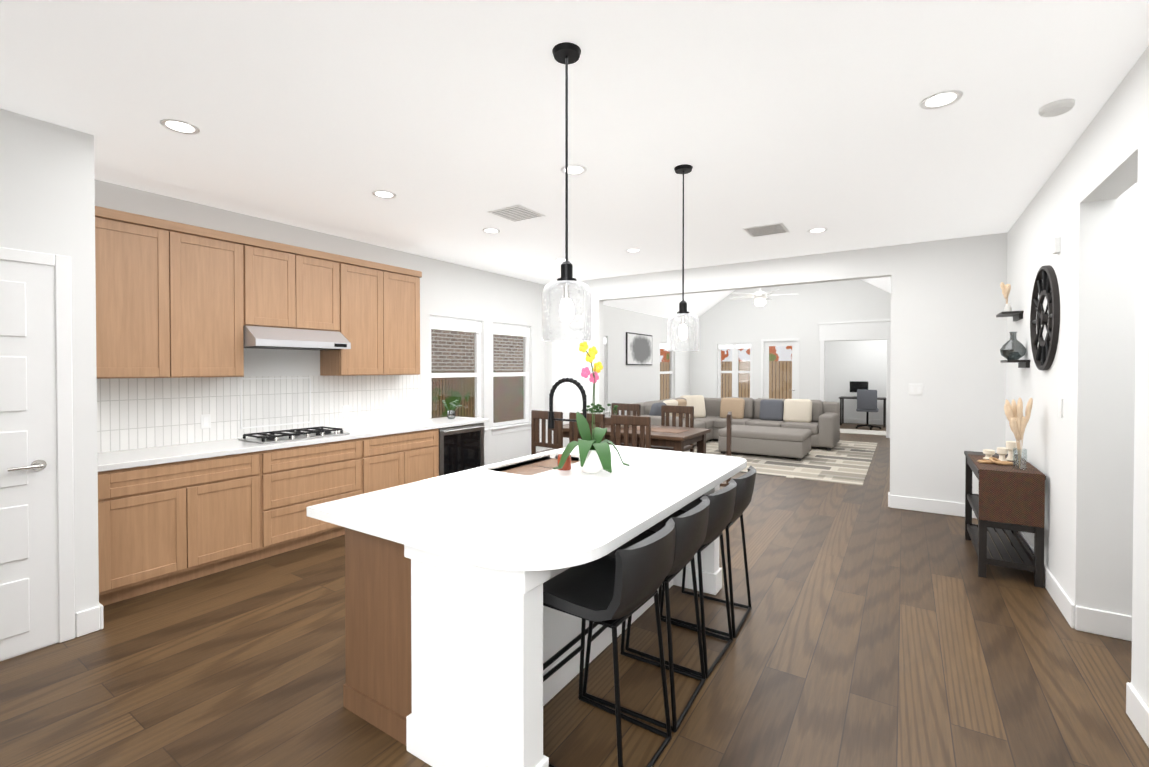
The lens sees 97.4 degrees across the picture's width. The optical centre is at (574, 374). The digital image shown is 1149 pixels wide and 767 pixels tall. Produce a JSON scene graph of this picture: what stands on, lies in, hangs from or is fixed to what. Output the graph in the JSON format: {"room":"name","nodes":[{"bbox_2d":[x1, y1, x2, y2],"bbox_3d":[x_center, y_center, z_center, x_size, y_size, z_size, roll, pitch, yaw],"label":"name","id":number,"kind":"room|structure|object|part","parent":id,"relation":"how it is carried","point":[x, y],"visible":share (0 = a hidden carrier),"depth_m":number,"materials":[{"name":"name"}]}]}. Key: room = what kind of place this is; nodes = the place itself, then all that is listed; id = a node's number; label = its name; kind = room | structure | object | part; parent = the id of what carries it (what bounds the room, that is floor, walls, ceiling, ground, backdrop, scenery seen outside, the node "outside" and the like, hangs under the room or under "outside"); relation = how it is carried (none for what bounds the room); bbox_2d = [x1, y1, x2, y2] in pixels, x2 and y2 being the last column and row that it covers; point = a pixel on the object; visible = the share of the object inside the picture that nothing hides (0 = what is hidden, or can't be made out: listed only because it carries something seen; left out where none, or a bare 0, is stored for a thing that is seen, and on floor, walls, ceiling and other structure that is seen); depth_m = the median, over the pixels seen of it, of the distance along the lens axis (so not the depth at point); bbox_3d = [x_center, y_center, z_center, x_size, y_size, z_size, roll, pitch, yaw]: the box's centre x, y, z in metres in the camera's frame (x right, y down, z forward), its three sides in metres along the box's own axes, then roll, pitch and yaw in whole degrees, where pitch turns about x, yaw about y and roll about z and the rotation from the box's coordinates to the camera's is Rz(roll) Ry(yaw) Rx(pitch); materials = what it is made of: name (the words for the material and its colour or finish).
{"room":"dining room and kitchen","nodes":[
{"label":"dining room and kitchen","id":0,"kind":"room"},
{"bbox_2d":[0,423,1148,766],"bbox_3d":[3.220,1.480,6.367,8.700,0.060,18.600,0,1,33],"label":"floor","id":1,"kind":"structure","parent":0,"point":[876,631],"depth_m":2.53,"materials":[{"name":"brown wood"}]},
{"bbox_2d":[98,450,266,605],"bbox_3d":[-2.973,1.040,3.706,0.624,0.880,0.980,0,1,33],"label":"base cabinet","id":2,"kind":"object","parent":1,"relation":"on","point":[160,527],"depth_m":3.49,"materials":[{"name":"brown wood"}]},
{"bbox_2d":[97,418,488,473],"bbox_3d":[-2.263,0.568,4.777,0.636,0.040,3.560,0,1,33],"label":"countertop","id":3,"kind":"structure","parent":2,"relation":"on","point":[191,452],"depth_m":3.94,"materials":[{"name":"white stone"}]},
{"bbox_2d":[238,426,349,443],"bbox_3d":[-2.454,0.526,4.460,0.430,0.050,0.760,0,1,33],"label":"cooktop","id":4,"kind":"object","parent":3,"relation":"in","point":[282,436],"visible":1,"depth_m":4.35,"materials":[{"name":"silver metal"}]},
{"bbox_2d":[442,400,461,418],"bbox_3d":[-1.484,0.419,6.026,0.244,0.228,0.224,0,1,33],"label":"potted plant","id":5,"kind":"object","parent":3,"relation":"on","point":[450,414],"visible":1,"depth_m":6.02,"materials":[{"name":"green glass"}]},
{"bbox_2d":[263,438,370,556],"bbox_3d":[-2.465,1.031,4.484,0.624,0.880,1.026,0,1,33],"label":"base cabinet","id":6,"kind":"object","parent":1,"relation":"on","point":[298,478],"depth_m":4.25,"materials":[{"name":"brown wood"}]},
{"bbox_2d":[371,430,438,491],"bbox_3d":[-1.970,1.023,5.242,0.624,0.880,0.930,0,1,33],"label":"base cabinet","id":7,"kind":"object","parent":1,"relation":"on","point":[396,459],"depth_m":5.06,"materials":[{"name":"brown wood"}]},
{"bbox_2d":[439,423,484,475],"bbox_3d":[-1.478,1.018,5.906,0.591,0.874,0.700,0,1,33],"label":"wine fridge","id":8,"kind":"object","parent":1,"relation":"on","point":[461,448],"visible":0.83,"depth_m":5.75,"materials":[{"name":"black metal"}]},
{"bbox_2d":[343,481,723,766],"bbox_3d":[-0.018,1.049,2.881,1.078,0.880,2.190,0,1,33],"label":"kitchen island","id":9,"kind":"object","parent":1,"relation":"on","point":[461,640],"depth_m":1.94,"materials":[{"name":"paint"}]},
{"bbox_2d":[307,445,746,584],"bbox_3d":[0.015,0.590,2.800,1.320,0.040,2.300,0,1,33],"label":"island countertop","id":10,"kind":"structure","parent":9,"relation":"on","point":[525,518],"depth_m":2.19,"materials":[{"name":"white stone"}]},
{"bbox_2d":[557,454,570,470],"bbox_3d":[-0.061,0.525,3.022,0.082,0.085,0.082,0,1,33],"label":"candle jar","id":11,"kind":"object","parent":10,"relation":"on","point":[567,465],"visible":0.69,"depth_m":2.99,"materials":[{"name":"red glass"}]},
{"bbox_2d":[548,377,586,428],"bbox_3d":[-0.029,0.291,3.272,0.311,0.546,0.108,0,1,33],"label":"faucet","id":12,"kind":"object","parent":10,"relation":"on","point":[551,418],"visible":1,"depth_m":3.27,"materials":[{"name":"black metal"}]},
{"bbox_2d":[553,342,629,472],"bbox_3d":[0.107,0.186,2.910,0.329,0.764,0.349,0,1,33],"label":"orchid pot","id":13,"kind":"object","parent":10,"relation":"on","point":[594,453],"visible":1,"depth_m":2.92,"materials":[{"name":"white ceramic"}]},
{"bbox_2d":[531,410,562,454],"bbox_3d":[-0.213,0.945,6.295,0.460,1.010,0.464,0,1,36],"label":"dining chair","id":14,"kind":"object","parent":1,"relation":"on","point":[537,416],"visible":0.48,"depth_m":6.14,"materials":[{"name":"brown wood"}]},
{"bbox_2d":[569,412,604,442],"bbox_3d":[0.255,0.949,5.989,0.460,1.010,0.464,0,1,33],"label":"dining chair","id":15,"kind":"object","parent":1,"relation":"on","point":[599,423],"visible":0.29,"depth_m":5.78,"materials":[{"name":"brown wood"}]},
{"bbox_2d":[543,518,675,766],"bbox_3d":[0.120,1.040,2.008,0.518,0.913,0.475,0,1,34],"label":"stool","id":16,"kind":"object","parent":1,"relation":"on","point":[622,588],"visible":0.77,"depth_m":1.89,"materials":[{"name":"black leather"}]},
{"bbox_2d":[608,403,640,447],"bbox_3d":[0.639,0.935,7.254,0.460,1.010,0.464,0,1,33],"label":"dining chair","id":17,"kind":"object","parent":1,"relation":"on","point":[629,408],"visible":0.31,"depth_m":7.38,"materials":[{"name":"brown wood"}]},
{"bbox_2d":[611,415,650,448],"bbox_3d":[0.715,0.952,5.689,0.460,1.010,0.464,0,1,31],"label":"dining chair","id":18,"kind":"object","parent":1,"relation":"on","point":[626,421],"visible":0.42,"depth_m":5.48,"materials":[{"name":"brown wood"}]},
{"bbox_2d":[552,424,710,453],"bbox_3d":[0.695,1.068,6.518,1.850,0.760,0.950,0,1,33],"label":"dining table","id":19,"kind":"object","parent":1,"relation":"on","point":[677,441],"visible":0.35,"depth_m":6.04,"materials":[{"name":"brown wood"}]},
{"bbox_2d":[582,403,617,424],"bbox_3d":[0.363,0.540,6.967,0.553,0.286,0.160,0,1,33],"label":"potted plant","id":20,"kind":"object","parent":19,"relation":"on","point":[598,407],"visible":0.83,"depth_m":6.92,"materials":[{"name":"green plant"}]},
{"bbox_2d":[615,424,688,432],"bbox_3d":[0.927,0.653,6.356,0.940,0.074,0.370,0,1,33],"label":"decor","id":21,"kind":"object","parent":19,"relation":"on","point":[666,430],"visible":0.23,"depth_m":6.30,"materials":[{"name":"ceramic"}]},
{"bbox_2d":[582,494,709,731],"bbox_3d":[0.361,1.036,2.377,0.518,0.913,0.475,0,1,31],"label":"stool","id":22,"kind":"object","parent":1,"relation":"on","point":[691,525],"visible":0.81,"depth_m":2.22,"materials":[{"name":"black leather"}]},
{"bbox_2d":[651,405,693,452],"bbox_3d":[1.309,0.940,6.817,0.460,1.010,0.464,0,1,33],"label":"dining chair","id":23,"kind":"object","parent":1,"relation":"on","point":[680,410],"visible":0.35,"depth_m":6.95,"materials":[{"name":"brown wood"}]},
{"bbox_2d":[625,479,736,678],"bbox_3d":[0.601,1.032,2.744,0.518,0.913,0.475,0,1,34],"label":"stool","id":24,"kind":"object","parent":1,"relation":"on","point":[721,506],"visible":0.58,"depth_m":2.58,"materials":[{"name":"black leather"}]},
{"bbox_2d":[660,466,755,637],"bbox_3d":[0.842,1.028,3.114,0.518,0.913,0.475,0,1,31],"label":"stool","id":25,"kind":"object","parent":1,"relation":"on","point":[745,487],"visible":0.52,"depth_m":2.95,"materials":[{"name":"black leather"}]},
{"bbox_2d":[714,411,731,486],"bbox_3d":[1.596,0.950,5.926,0.464,1.010,0.460,0,1,19],"label":"dining chair","id":26,"kind":"object","parent":1,"relation":"on","point":[728,443],"visible":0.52,"depth_m":5.64,"materials":[{"name":"brown wood"}]},
{"bbox_2d":[684,439,877,485],"bbox_3d":[3.460,1.411,9.404,3.580,0.008,4.450,0,1,33],"label":"living room rug","id":27,"kind":"object","parent":1,"relation":"on","point":[845,462],"visible":0.36,"depth_m":8.07,"materials":[{"name":"beige fabric"}]},
{"bbox_2d":[629,395,839,450],"bbox_3d":[3.146,0.933,9.813,3.300,0.938,3.000,0,1,33],"label":"sectional sofa","id":28,"kind":"object","parent":27,"relation":"on","point":[820,419],"visible":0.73,"depth_m":10.08,"materials":[{"name":"fabric"}]},
{"bbox_2d":[718,425,811,460],"bbox_3d":[3.389,1.190,9.000,1.420,0.441,0.920,0,1,33],"label":"ottoman","id":29,"kind":"object","parent":27,"relation":"on","point":[778,441],"visible":1,"depth_m":8.63,"materials":[{"name":"fabric"}]},
{"bbox_2d":[839,396,885,427],"bbox_3d":[7.755,0.994,13.582,1.100,0.750,0.650,0,1,33],"label":"office desk","id":30,"kind":"object","parent":1,"relation":"on","point":[841,398],"visible":0.88,"depth_m":13.59,"materials":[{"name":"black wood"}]},
{"bbox_2d":[850,381,867,396],"bbox_3d":[7.726,0.402,13.713,0.440,0.430,0.150,0,1,33],"label":"monitor","id":31,"kind":"object","parent":30,"relation":"on","point":[855,386],"visible":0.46,"depth_m":13.71,"materials":[{"name":"black plastic"}]},
{"bbox_2d":[840,429,885,435],"bbox_3d":[7.175,1.382,11.965,2.000,0.010,0.900,0,1,33],"label":"rug","id":32,"kind":"object","parent":1,"relation":"on","point":[866,432],"visible":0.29,"depth_m":11.99,"materials":[{"name":"beige fabric"}]},
{"bbox_2d":[855,389,881,429],"bbox_3d":[7.480,0.877,12.835,0.562,1.000,0.589,0,1,33],"label":"office chair","id":33,"kind":"object","parent":1,"relation":"on","point":[867,401],"visible":1,"depth_m":12.65,"materials":[{"name":"grey fabric"}]},
{"bbox_2d":[964,451,1045,587],"bbox_3d":[3.374,1.080,4.009,0.370,0.792,1.036,0,1,33],"label":"console table","id":34,"kind":"object","parent":1,"relation":"on","point":[1008,501],"visible":0.96,"depth_m":3.63,"materials":[{"name":"black wood"}]},
{"bbox_2d":[983,449,992,459],"bbox_3d":[3.333,0.643,4.062,0.079,0.079,0.079,0,1,21],"label":"candle","id":35,"kind":"object","parent":34,"relation":"on","point":[988,452],"depth_m":4.04,"materials":[{"name":"beige wax"}]},
{"bbox_2d":[978,457,1012,464],"bbox_3d":[3.221,0.659,3.862,0.217,0.052,0.128,0,1,33],"label":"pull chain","id":36,"kind":"object","parent":34,"relation":"on","point":[992,460],"visible":0.98,"depth_m":3.86,"materials":[{"name":"beige wood"}]},
{"bbox_2d":[993,446,1011,460],"bbox_3d":[3.343,0.628,3.948,0.069,0.114,0.069,0,1,21],"label":"candle","id":37,"kind":"object","parent":34,"relation":"on","point":[1002,452],"depth_m":3.94,"materials":[{"name":"beige wax"}]},
{"bbox_2d":[1006,441,1016,460],"bbox_3d":[3.468,0.607,4.010,0.069,0.154,0.069,0,1,21],"label":"candle","id":38,"kind":"object","parent":34,"relation":"on","point":[1012,444],"depth_m":3.98,"materials":[{"name":"beige wax"}]},
{"bbox_2d":[1004,398,1032,469],"bbox_3d":[3.227,0.425,3.682,0.156,0.525,0.164,0,1,33],"label":"vase","id":39,"kind":"object","parent":34,"relation":"on","point":[1017,420],"visible":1,"depth_m":3.64,"materials":[{"name":"clear glass"}]},
{"bbox_2d":[0,45,1148,707],"bbox_3d":[3.262,-0.835,6.313,8.500,4.571,18.300,0,1,33],"label":"wall","id":40,"kind":"structure","parent":0,"point":[940,305],"depth_m":4.36,"materials":[{"name":"paint"}]},
{"bbox_2d":[0,247,74,659],"bbox_3d":[-3.060,0.419,2.436,0.067,2.150,0.940,0,1,33],"label":"door","id":41,"kind":"structure","parent":40,"relation":"attached to","point":[37,589],"depth_m":2.72,"materials":[{"name":"white wood"}]},
{"bbox_2d":[95,206,186,378],"bbox_3d":[-3.205,-0.545,3.590,0.344,1.140,0.563,0,1,33],"label":"upper cabinet","id":42,"kind":"object","parent":40,"relation":"attached to","point":[177,300],"depth_m":3.53,"materials":[{"name":"brown wood"}]},
{"bbox_2d":[183,224,254,377],"bbox_3d":[-2.951,-0.549,3.977,0.344,1.140,0.635,0,1,33],"label":"upper cabinet","id":43,"kind":"object","parent":40,"relation":"attached to","point":[219,266],"depth_m":3.93,"materials":[{"name":"brown wood"}]},
{"bbox_2d":[243,326,350,349],"bbox_3d":[-2.516,-0.315,4.485,0.517,0.172,0.820,0,1,33],"label":"range hood","id":44,"kind":"object","parent":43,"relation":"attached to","point":[257,337],"visible":0.87,"depth_m":4.31,"materials":[{"name":"metal"}]},
{"bbox_2d":[97,374,420,452],"bbox_3d":[-2.663,0.280,4.737,0.013,0.534,3.060,0,1,33],"label":"backsplash","id":45,"kind":"structure","parent":40,"relation":"attached to","point":[135,413],"depth_m":4.35,"materials":[{"name":"tile"}]},
{"bbox_2d":[201,414,210,428],"bbox_3d":[-3.035,0.387,4.157,0.008,0.115,0.072,0,1,33],"label":"outlet","id":46,"kind":"object","parent":45,"relation":"attached to","point":[205,421],"depth_m":4.16,"materials":[{"name":"white plastic"}]},
{"bbox_2d":[342,405,348,416],"bbox_3d":[-2.358,0.375,5.195,0.008,0.115,0.072,0,1,33],"label":"outlet","id":47,"kind":"object","parent":45,"relation":"attached to","point":[345,409],"depth_m":5.19,"materials":[{"name":"white plastic"}]},
{"bbox_2d":[255,238,306,329],"bbox_3d":[-2.685,-0.763,4.383,0.344,0.721,0.483,0,1,33],"label":"upper cabinet","id":48,"kind":"object","parent":40,"relation":"attached to","point":[280,269],"depth_m":4.33,"materials":[{"name":"brown wood"}]},
{"bbox_2d":[307,249,342,333],"bbox_3d":[-2.495,-0.767,4.673,0.344,0.721,0.483,0,1,33],"label":"upper cabinet","id":49,"kind":"object","parent":40,"relation":"attached to","point":[324,269],"depth_m":4.66,"materials":[{"name":"brown wood"}]},
{"bbox_2d":[320,256,390,375],"bbox_3d":[-2.235,-0.562,5.075,0.344,1.140,0.615,0,1,33],"label":"upper cabinet","id":50,"kind":"object","parent":40,"relation":"attached to","point":[366,284],"depth_m":5.00,"materials":[{"name":"brown wood"}]},
{"bbox_2d":[391,266,421,374],"bbox_3d":[-1.992,-0.566,5.446,0.344,1.140,0.543,0,1,33],"label":"upper cabinet","id":51,"kind":"object","parent":40,"relation":"attached to","point":[405,283],"depth_m":5.42,"materials":[{"name":"brown wood"}]},
{"bbox_2d":[430,315,488,436],"bbox_3d":[-1.526,0.062,6.548,0.155,1.590,1.040,0,1,33],"label":"kitchen window","id":52,"kind":"structure","parent":40,"relation":"in","point":[450,323],"depth_m":6.63,"materials":[{"name":"clear glass"}]},
{"bbox_2d":[490,322,530,434],"bbox_3d":[-0.931,0.052,7.461,0.155,1.590,0.980,0,1,33],"label":"kitchen window","id":53,"kind":"structure","parent":40,"relation":"in","point":[503,329],"depth_m":7.54,"materials":[{"name":"clear glass"}]},
{"bbox_2d":[604,336,610,416],"bbox_3d":[0.376,0.040,9.462,0.155,1.570,1.000,0,1,33],"label":"living room window","id":54,"kind":"structure","parent":40,"relation":"in","point":[606,413],"depth_m":9.81,"materials":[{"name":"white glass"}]},
{"bbox_2d":[76,418,1148,746],"bbox_3d":[3.262,1.380,6.338,8.200,0.140,18.000,0,1,33],"label":"baseboard","id":55,"kind":"structure","parent":40,"relation":"attached to","point":[1078,618],"depth_m":2.92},
{"bbox_2d":[626,332,651,364],"bbox_3d":[1.415,-0.542,10.957,0.033,0.680,1.250,0,1,33],"label":"framed picture","id":56,"kind":"object","parent":40,"relation":"attached to","point":[639,349],"depth_m":10.87},
{"bbox_3d":[1.414,-0.542,10.957,0.030,0.680,1.250,0,1,33],"label":"picture of cow","id":57,"kind":"part","parent":56,"relation":"part of"},
{"bbox_2d":[660,342,674,399],"bbox_3d":[2.249,0.007,12.329,0.155,1.570,1.050,0,1,33],"label":"living room window","id":58,"kind":"structure","parent":40,"relation":"in","point":[663,345],"depth_m":12.65,"materials":[{"name":"clear glass"}]},
{"bbox_2d":[717,343,734,397],"bbox_3d":[3.926,-0.011,13.094,0.548,1.590,0.155,0,1,33],"label":"window","id":59,"kind":"structure","parent":40,"relation":"in","point":[727,346],"depth_m":13.11,"materials":[{"name":"clear glass"}]},
{"bbox_2d":[735,343,752,397],"bbox_3d":[4.305,-0.008,12.847,0.548,1.590,0.155,0,1,33],"label":"window","id":60,"kind":"structure","parent":40,"relation":"in","point":[738,346],"depth_m":12.89,"materials":[{"name":"clear glass"}]},
{"bbox_2d":[761,338,798,398],"bbox_3d":[5.038,0.252,12.374,0.880,2.260,0.100,0,1,33],"label":"window","id":61,"kind":"structure","parent":40,"relation":"in","point":[765,363],"depth_m":12.39,"materials":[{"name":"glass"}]},
{"bbox_2d":[818,320,890,437],"bbox_3d":[6.349,0.092,11.454,1.500,2.600,0.035,0,1,33],"label":"trim","id":62,"kind":"structure","parent":40,"relation":"attached to","point":[859,330],"depth_m":11.38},
{"bbox_2d":[908,384,922,394],"bbox_3d":[3.653,0.160,5.406,0.130,0.120,0.011,0,1,33],"label":"switch plate","id":63,"kind":"object","parent":40,"relation":"attached to","point":[915,389],"depth_m":5.40,"materials":[{"name":"white plastic"}]},
{"bbox_2d":[996,311,1029,367],"bbox_3d":[3.764,-0.300,4.344,0.140,0.485,0.640,0,1,33],"label":"wall shelves","id":64,"kind":"object","parent":40,"relation":"attached to","point":[1016,315],"visible":1,"depth_m":4.31,"materials":[{"name":"black wood"}]},
{"bbox_2d":[1000,282,1011,311],"bbox_3d":[3.818,-0.682,4.465,0.082,0.276,0.067,0,1,33],"label":"decor","id":65,"kind":"object","parent":64,"relation":"on","point":[1006,288],"visible":0.96,"depth_m":4.45,"materials":[{"name":"white ceramic"}]},
{"bbox_2d":[1000,332,1025,359],"bbox_3d":[3.664,-0.239,4.218,0.170,0.235,0.170,0,1,33],"label":"vase","id":66,"kind":"object","parent":64,"relation":"on","point":[1013,348],"visible":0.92,"depth_m":4.18,"materials":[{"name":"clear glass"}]},
{"bbox_2d":[1030,265,1059,369],"bbox_3d":[3.337,-0.399,3.594,0.044,0.740,0.740,0,1,33],"label":"wall clock","id":67,"kind":"object","parent":40,"relation":"attached to","point":[1047,286],"visible":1,"depth_m":3.55,"materials":[{"name":"black metal"}]},
{"bbox_2d":[1052,237,1060,253],"bbox_3d":[3.162,-0.846,3.315,0.030,0.100,0.070,0,1,33],"label":"switch plate","id":68,"kind":"object","parent":40,"relation":"attached to","point":[1056,241],"depth_m":3.29,"materials":[{"name":"white plastic"}]},
{"bbox_2d":[1058,398,1062,417],"bbox_3d":[3.118,0.215,3.239,0.008,0.120,0.075,0,1,33],"label":"switch plate","id":69,"kind":"object","parent":40,"relation":"attached to","point":[1060,401],"depth_m":3.22,"materials":[{"name":"white plastic"}]},
{"bbox_2d":[0,0,1148,321],"bbox_3d":[3.262,-2.210,6.298,8.500,1.821,18.300,0,1,33],"label":"ceiling","id":70,"kind":"structure","parent":0,"point":[444,120],"depth_m":2.66,"materials":[{"name":"paint"}]},
{"bbox_2d":[159,119,199,134],"bbox_3d":[-2.196,-1.378,2.813,0.180,0.006,0.180,0,1,33],"label":"recessed light","id":71,"kind":"object","parent":70,"relation":"in","point":[177,126],"visible":1,"depth_m":2.81,"materials":[{"name":"white plastic"}]},
{"bbox_2d":[372,190,395,198],"bbox_3d":[-1.472,-1.390,3.904,0.180,0.006,0.180,0,1,33],"label":"recessed light","id":72,"kind":"object","parent":70,"relation":"in","point":[383,194],"visible":1,"depth_m":3.90,"materials":[{"name":"white plastic"}]},
{"bbox_2d":[482,228,499,233],"bbox_3d":[-0.813,-1.401,4.931,0.180,0.006,0.180,0,1,33],"label":"recessed light","id":73,"kind":"object","parent":70,"relation":"in","point":[491,230],"visible":1,"depth_m":4.91,"materials":[{"name":"white plastic"}]},
{"bbox_2d":[487,204,544,221],"bbox_3d":[-0.503,-1.393,4.382,0.360,0.010,0.360,0,1,33],"label":"ceiling vent","id":74,"kind":"object","parent":70,"relation":"in","point":[517,213],"visible":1,"depth_m":4.36,"materials":[{"name":"white metal"}]},
{"bbox_2d":[555,258,568,261],"bbox_3d":[-0.157,-1.416,6.246,0.180,0.006,0.180,0,1,33],"label":"recessed light","id":75,"kind":"object","parent":70,"relation":"in","point":[560,259],"visible":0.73,"depth_m":6.22,"materials":[{"name":"white plastic"}]},
{"bbox_2d":[542,42,591,341],"bbox_3d":[-0.033,-0.758,2.154,0.212,1.230,0.212,0,1,33],"label":"pendant light","id":76,"kind":"object","parent":70,"relation":"hanging from","point":[566,53],"visible":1,"depth_m":2.14,"materials":[{"name":"clear glass"}]},
{"bbox_2d":[561,165,586,175],"bbox_3d":[-0.005,-1.385,3.424,0.180,0.006,0.180,0,1,33],"label":"recessed light","id":77,"kind":"object","parent":70,"relation":"in","point":[573,170],"visible":0.96,"depth_m":3.43,"materials":[{"name":"white plastic"}]},
{"bbox_2d":[625,249,640,252],"bbox_3d":[0.669,-1.411,5.755,0.180,0.006,0.180,0,1,33],"label":"recessed light","id":78,"kind":"object","parent":70,"relation":"in","point":[633,250],"visible":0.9,"depth_m":5.74,"materials":[{"name":"white plastic"}]},
{"bbox_2d":[667,164,698,351],"bbox_3d":[0.731,-0.772,3.398,0.212,1.230,0.212,0,1,33],"label":"pendant light","id":79,"kind":"object","parent":70,"relation":"hanging from","point":[683,312],"visible":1,"depth_m":3.38,"materials":[{"name":"clear glass"}]},
{"bbox_2d":[728,288,798,305],"bbox_3d":[3.520,-2.162,9.524,1.296,1.751,1.238,0,1,33],"label":"ceiling fan","id":80,"kind":"object","parent":70,"relation":"hanging from","point":[760,296],"visible":0.9,"depth_m":9.42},
{"bbox_2d":[743,223,789,236],"bbox_3d":[1.867,-1.399,4.901,0.360,0.010,0.360,0,1,33],"label":"ceiling vent","id":81,"kind":"object","parent":70,"relation":"in","point":[769,229],"visible":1,"depth_m":4.89,"materials":[{"name":"grey metal"}]},
{"bbox_2d":[808,228,827,232],"bbox_3d":[2.369,-1.401,4.920,0.180,0.006,0.180,0,1,33],"label":"recessed light","id":82,"kind":"object","parent":70,"relation":"in","point":[818,230],"visible":0.98,"depth_m":4.91,"materials":[{"name":"white plastic"}]},
{"bbox_2d":[919,90,962,109],"bbox_3d":[1.837,-1.375,2.532,0.180,0.006,0.180,0,1,33],"label":"recessed light","id":83,"kind":"object","parent":70,"relation":"in","point":[942,99],"visible":1,"depth_m":2.52,"materials":[{"name":"white plastic"}]},
{"bbox_2d":[1039,98,1074,117],"bbox_3d":[2.469,-1.359,2.586,0.136,0.038,0.136,0,1,33],"label":"smoke detector","id":84,"kind":"object","parent":70,"relation":"attached to","point":[1056,108],"visible":1,"depth_m":2.56,"materials":[{"name":"white plastic"}]},
{"label":"outside","id":85,"kind":"structure","parent":0,"visible":0},
{"bbox_2d":[431,327,523,422],"bbox_3d":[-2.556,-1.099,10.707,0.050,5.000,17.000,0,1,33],"label":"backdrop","id":86,"kind":"structure","parent":85,"point":[507,385],"depth_m":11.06,"materials":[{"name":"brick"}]},
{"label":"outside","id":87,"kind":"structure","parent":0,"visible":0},
{"bbox_2d":[660,346,791,399],"bbox_3d":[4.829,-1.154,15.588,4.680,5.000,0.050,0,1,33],"label":"outdoor view","id":88,"kind":"object","parent":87,"point":[744,359],"depth_m":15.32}
]}

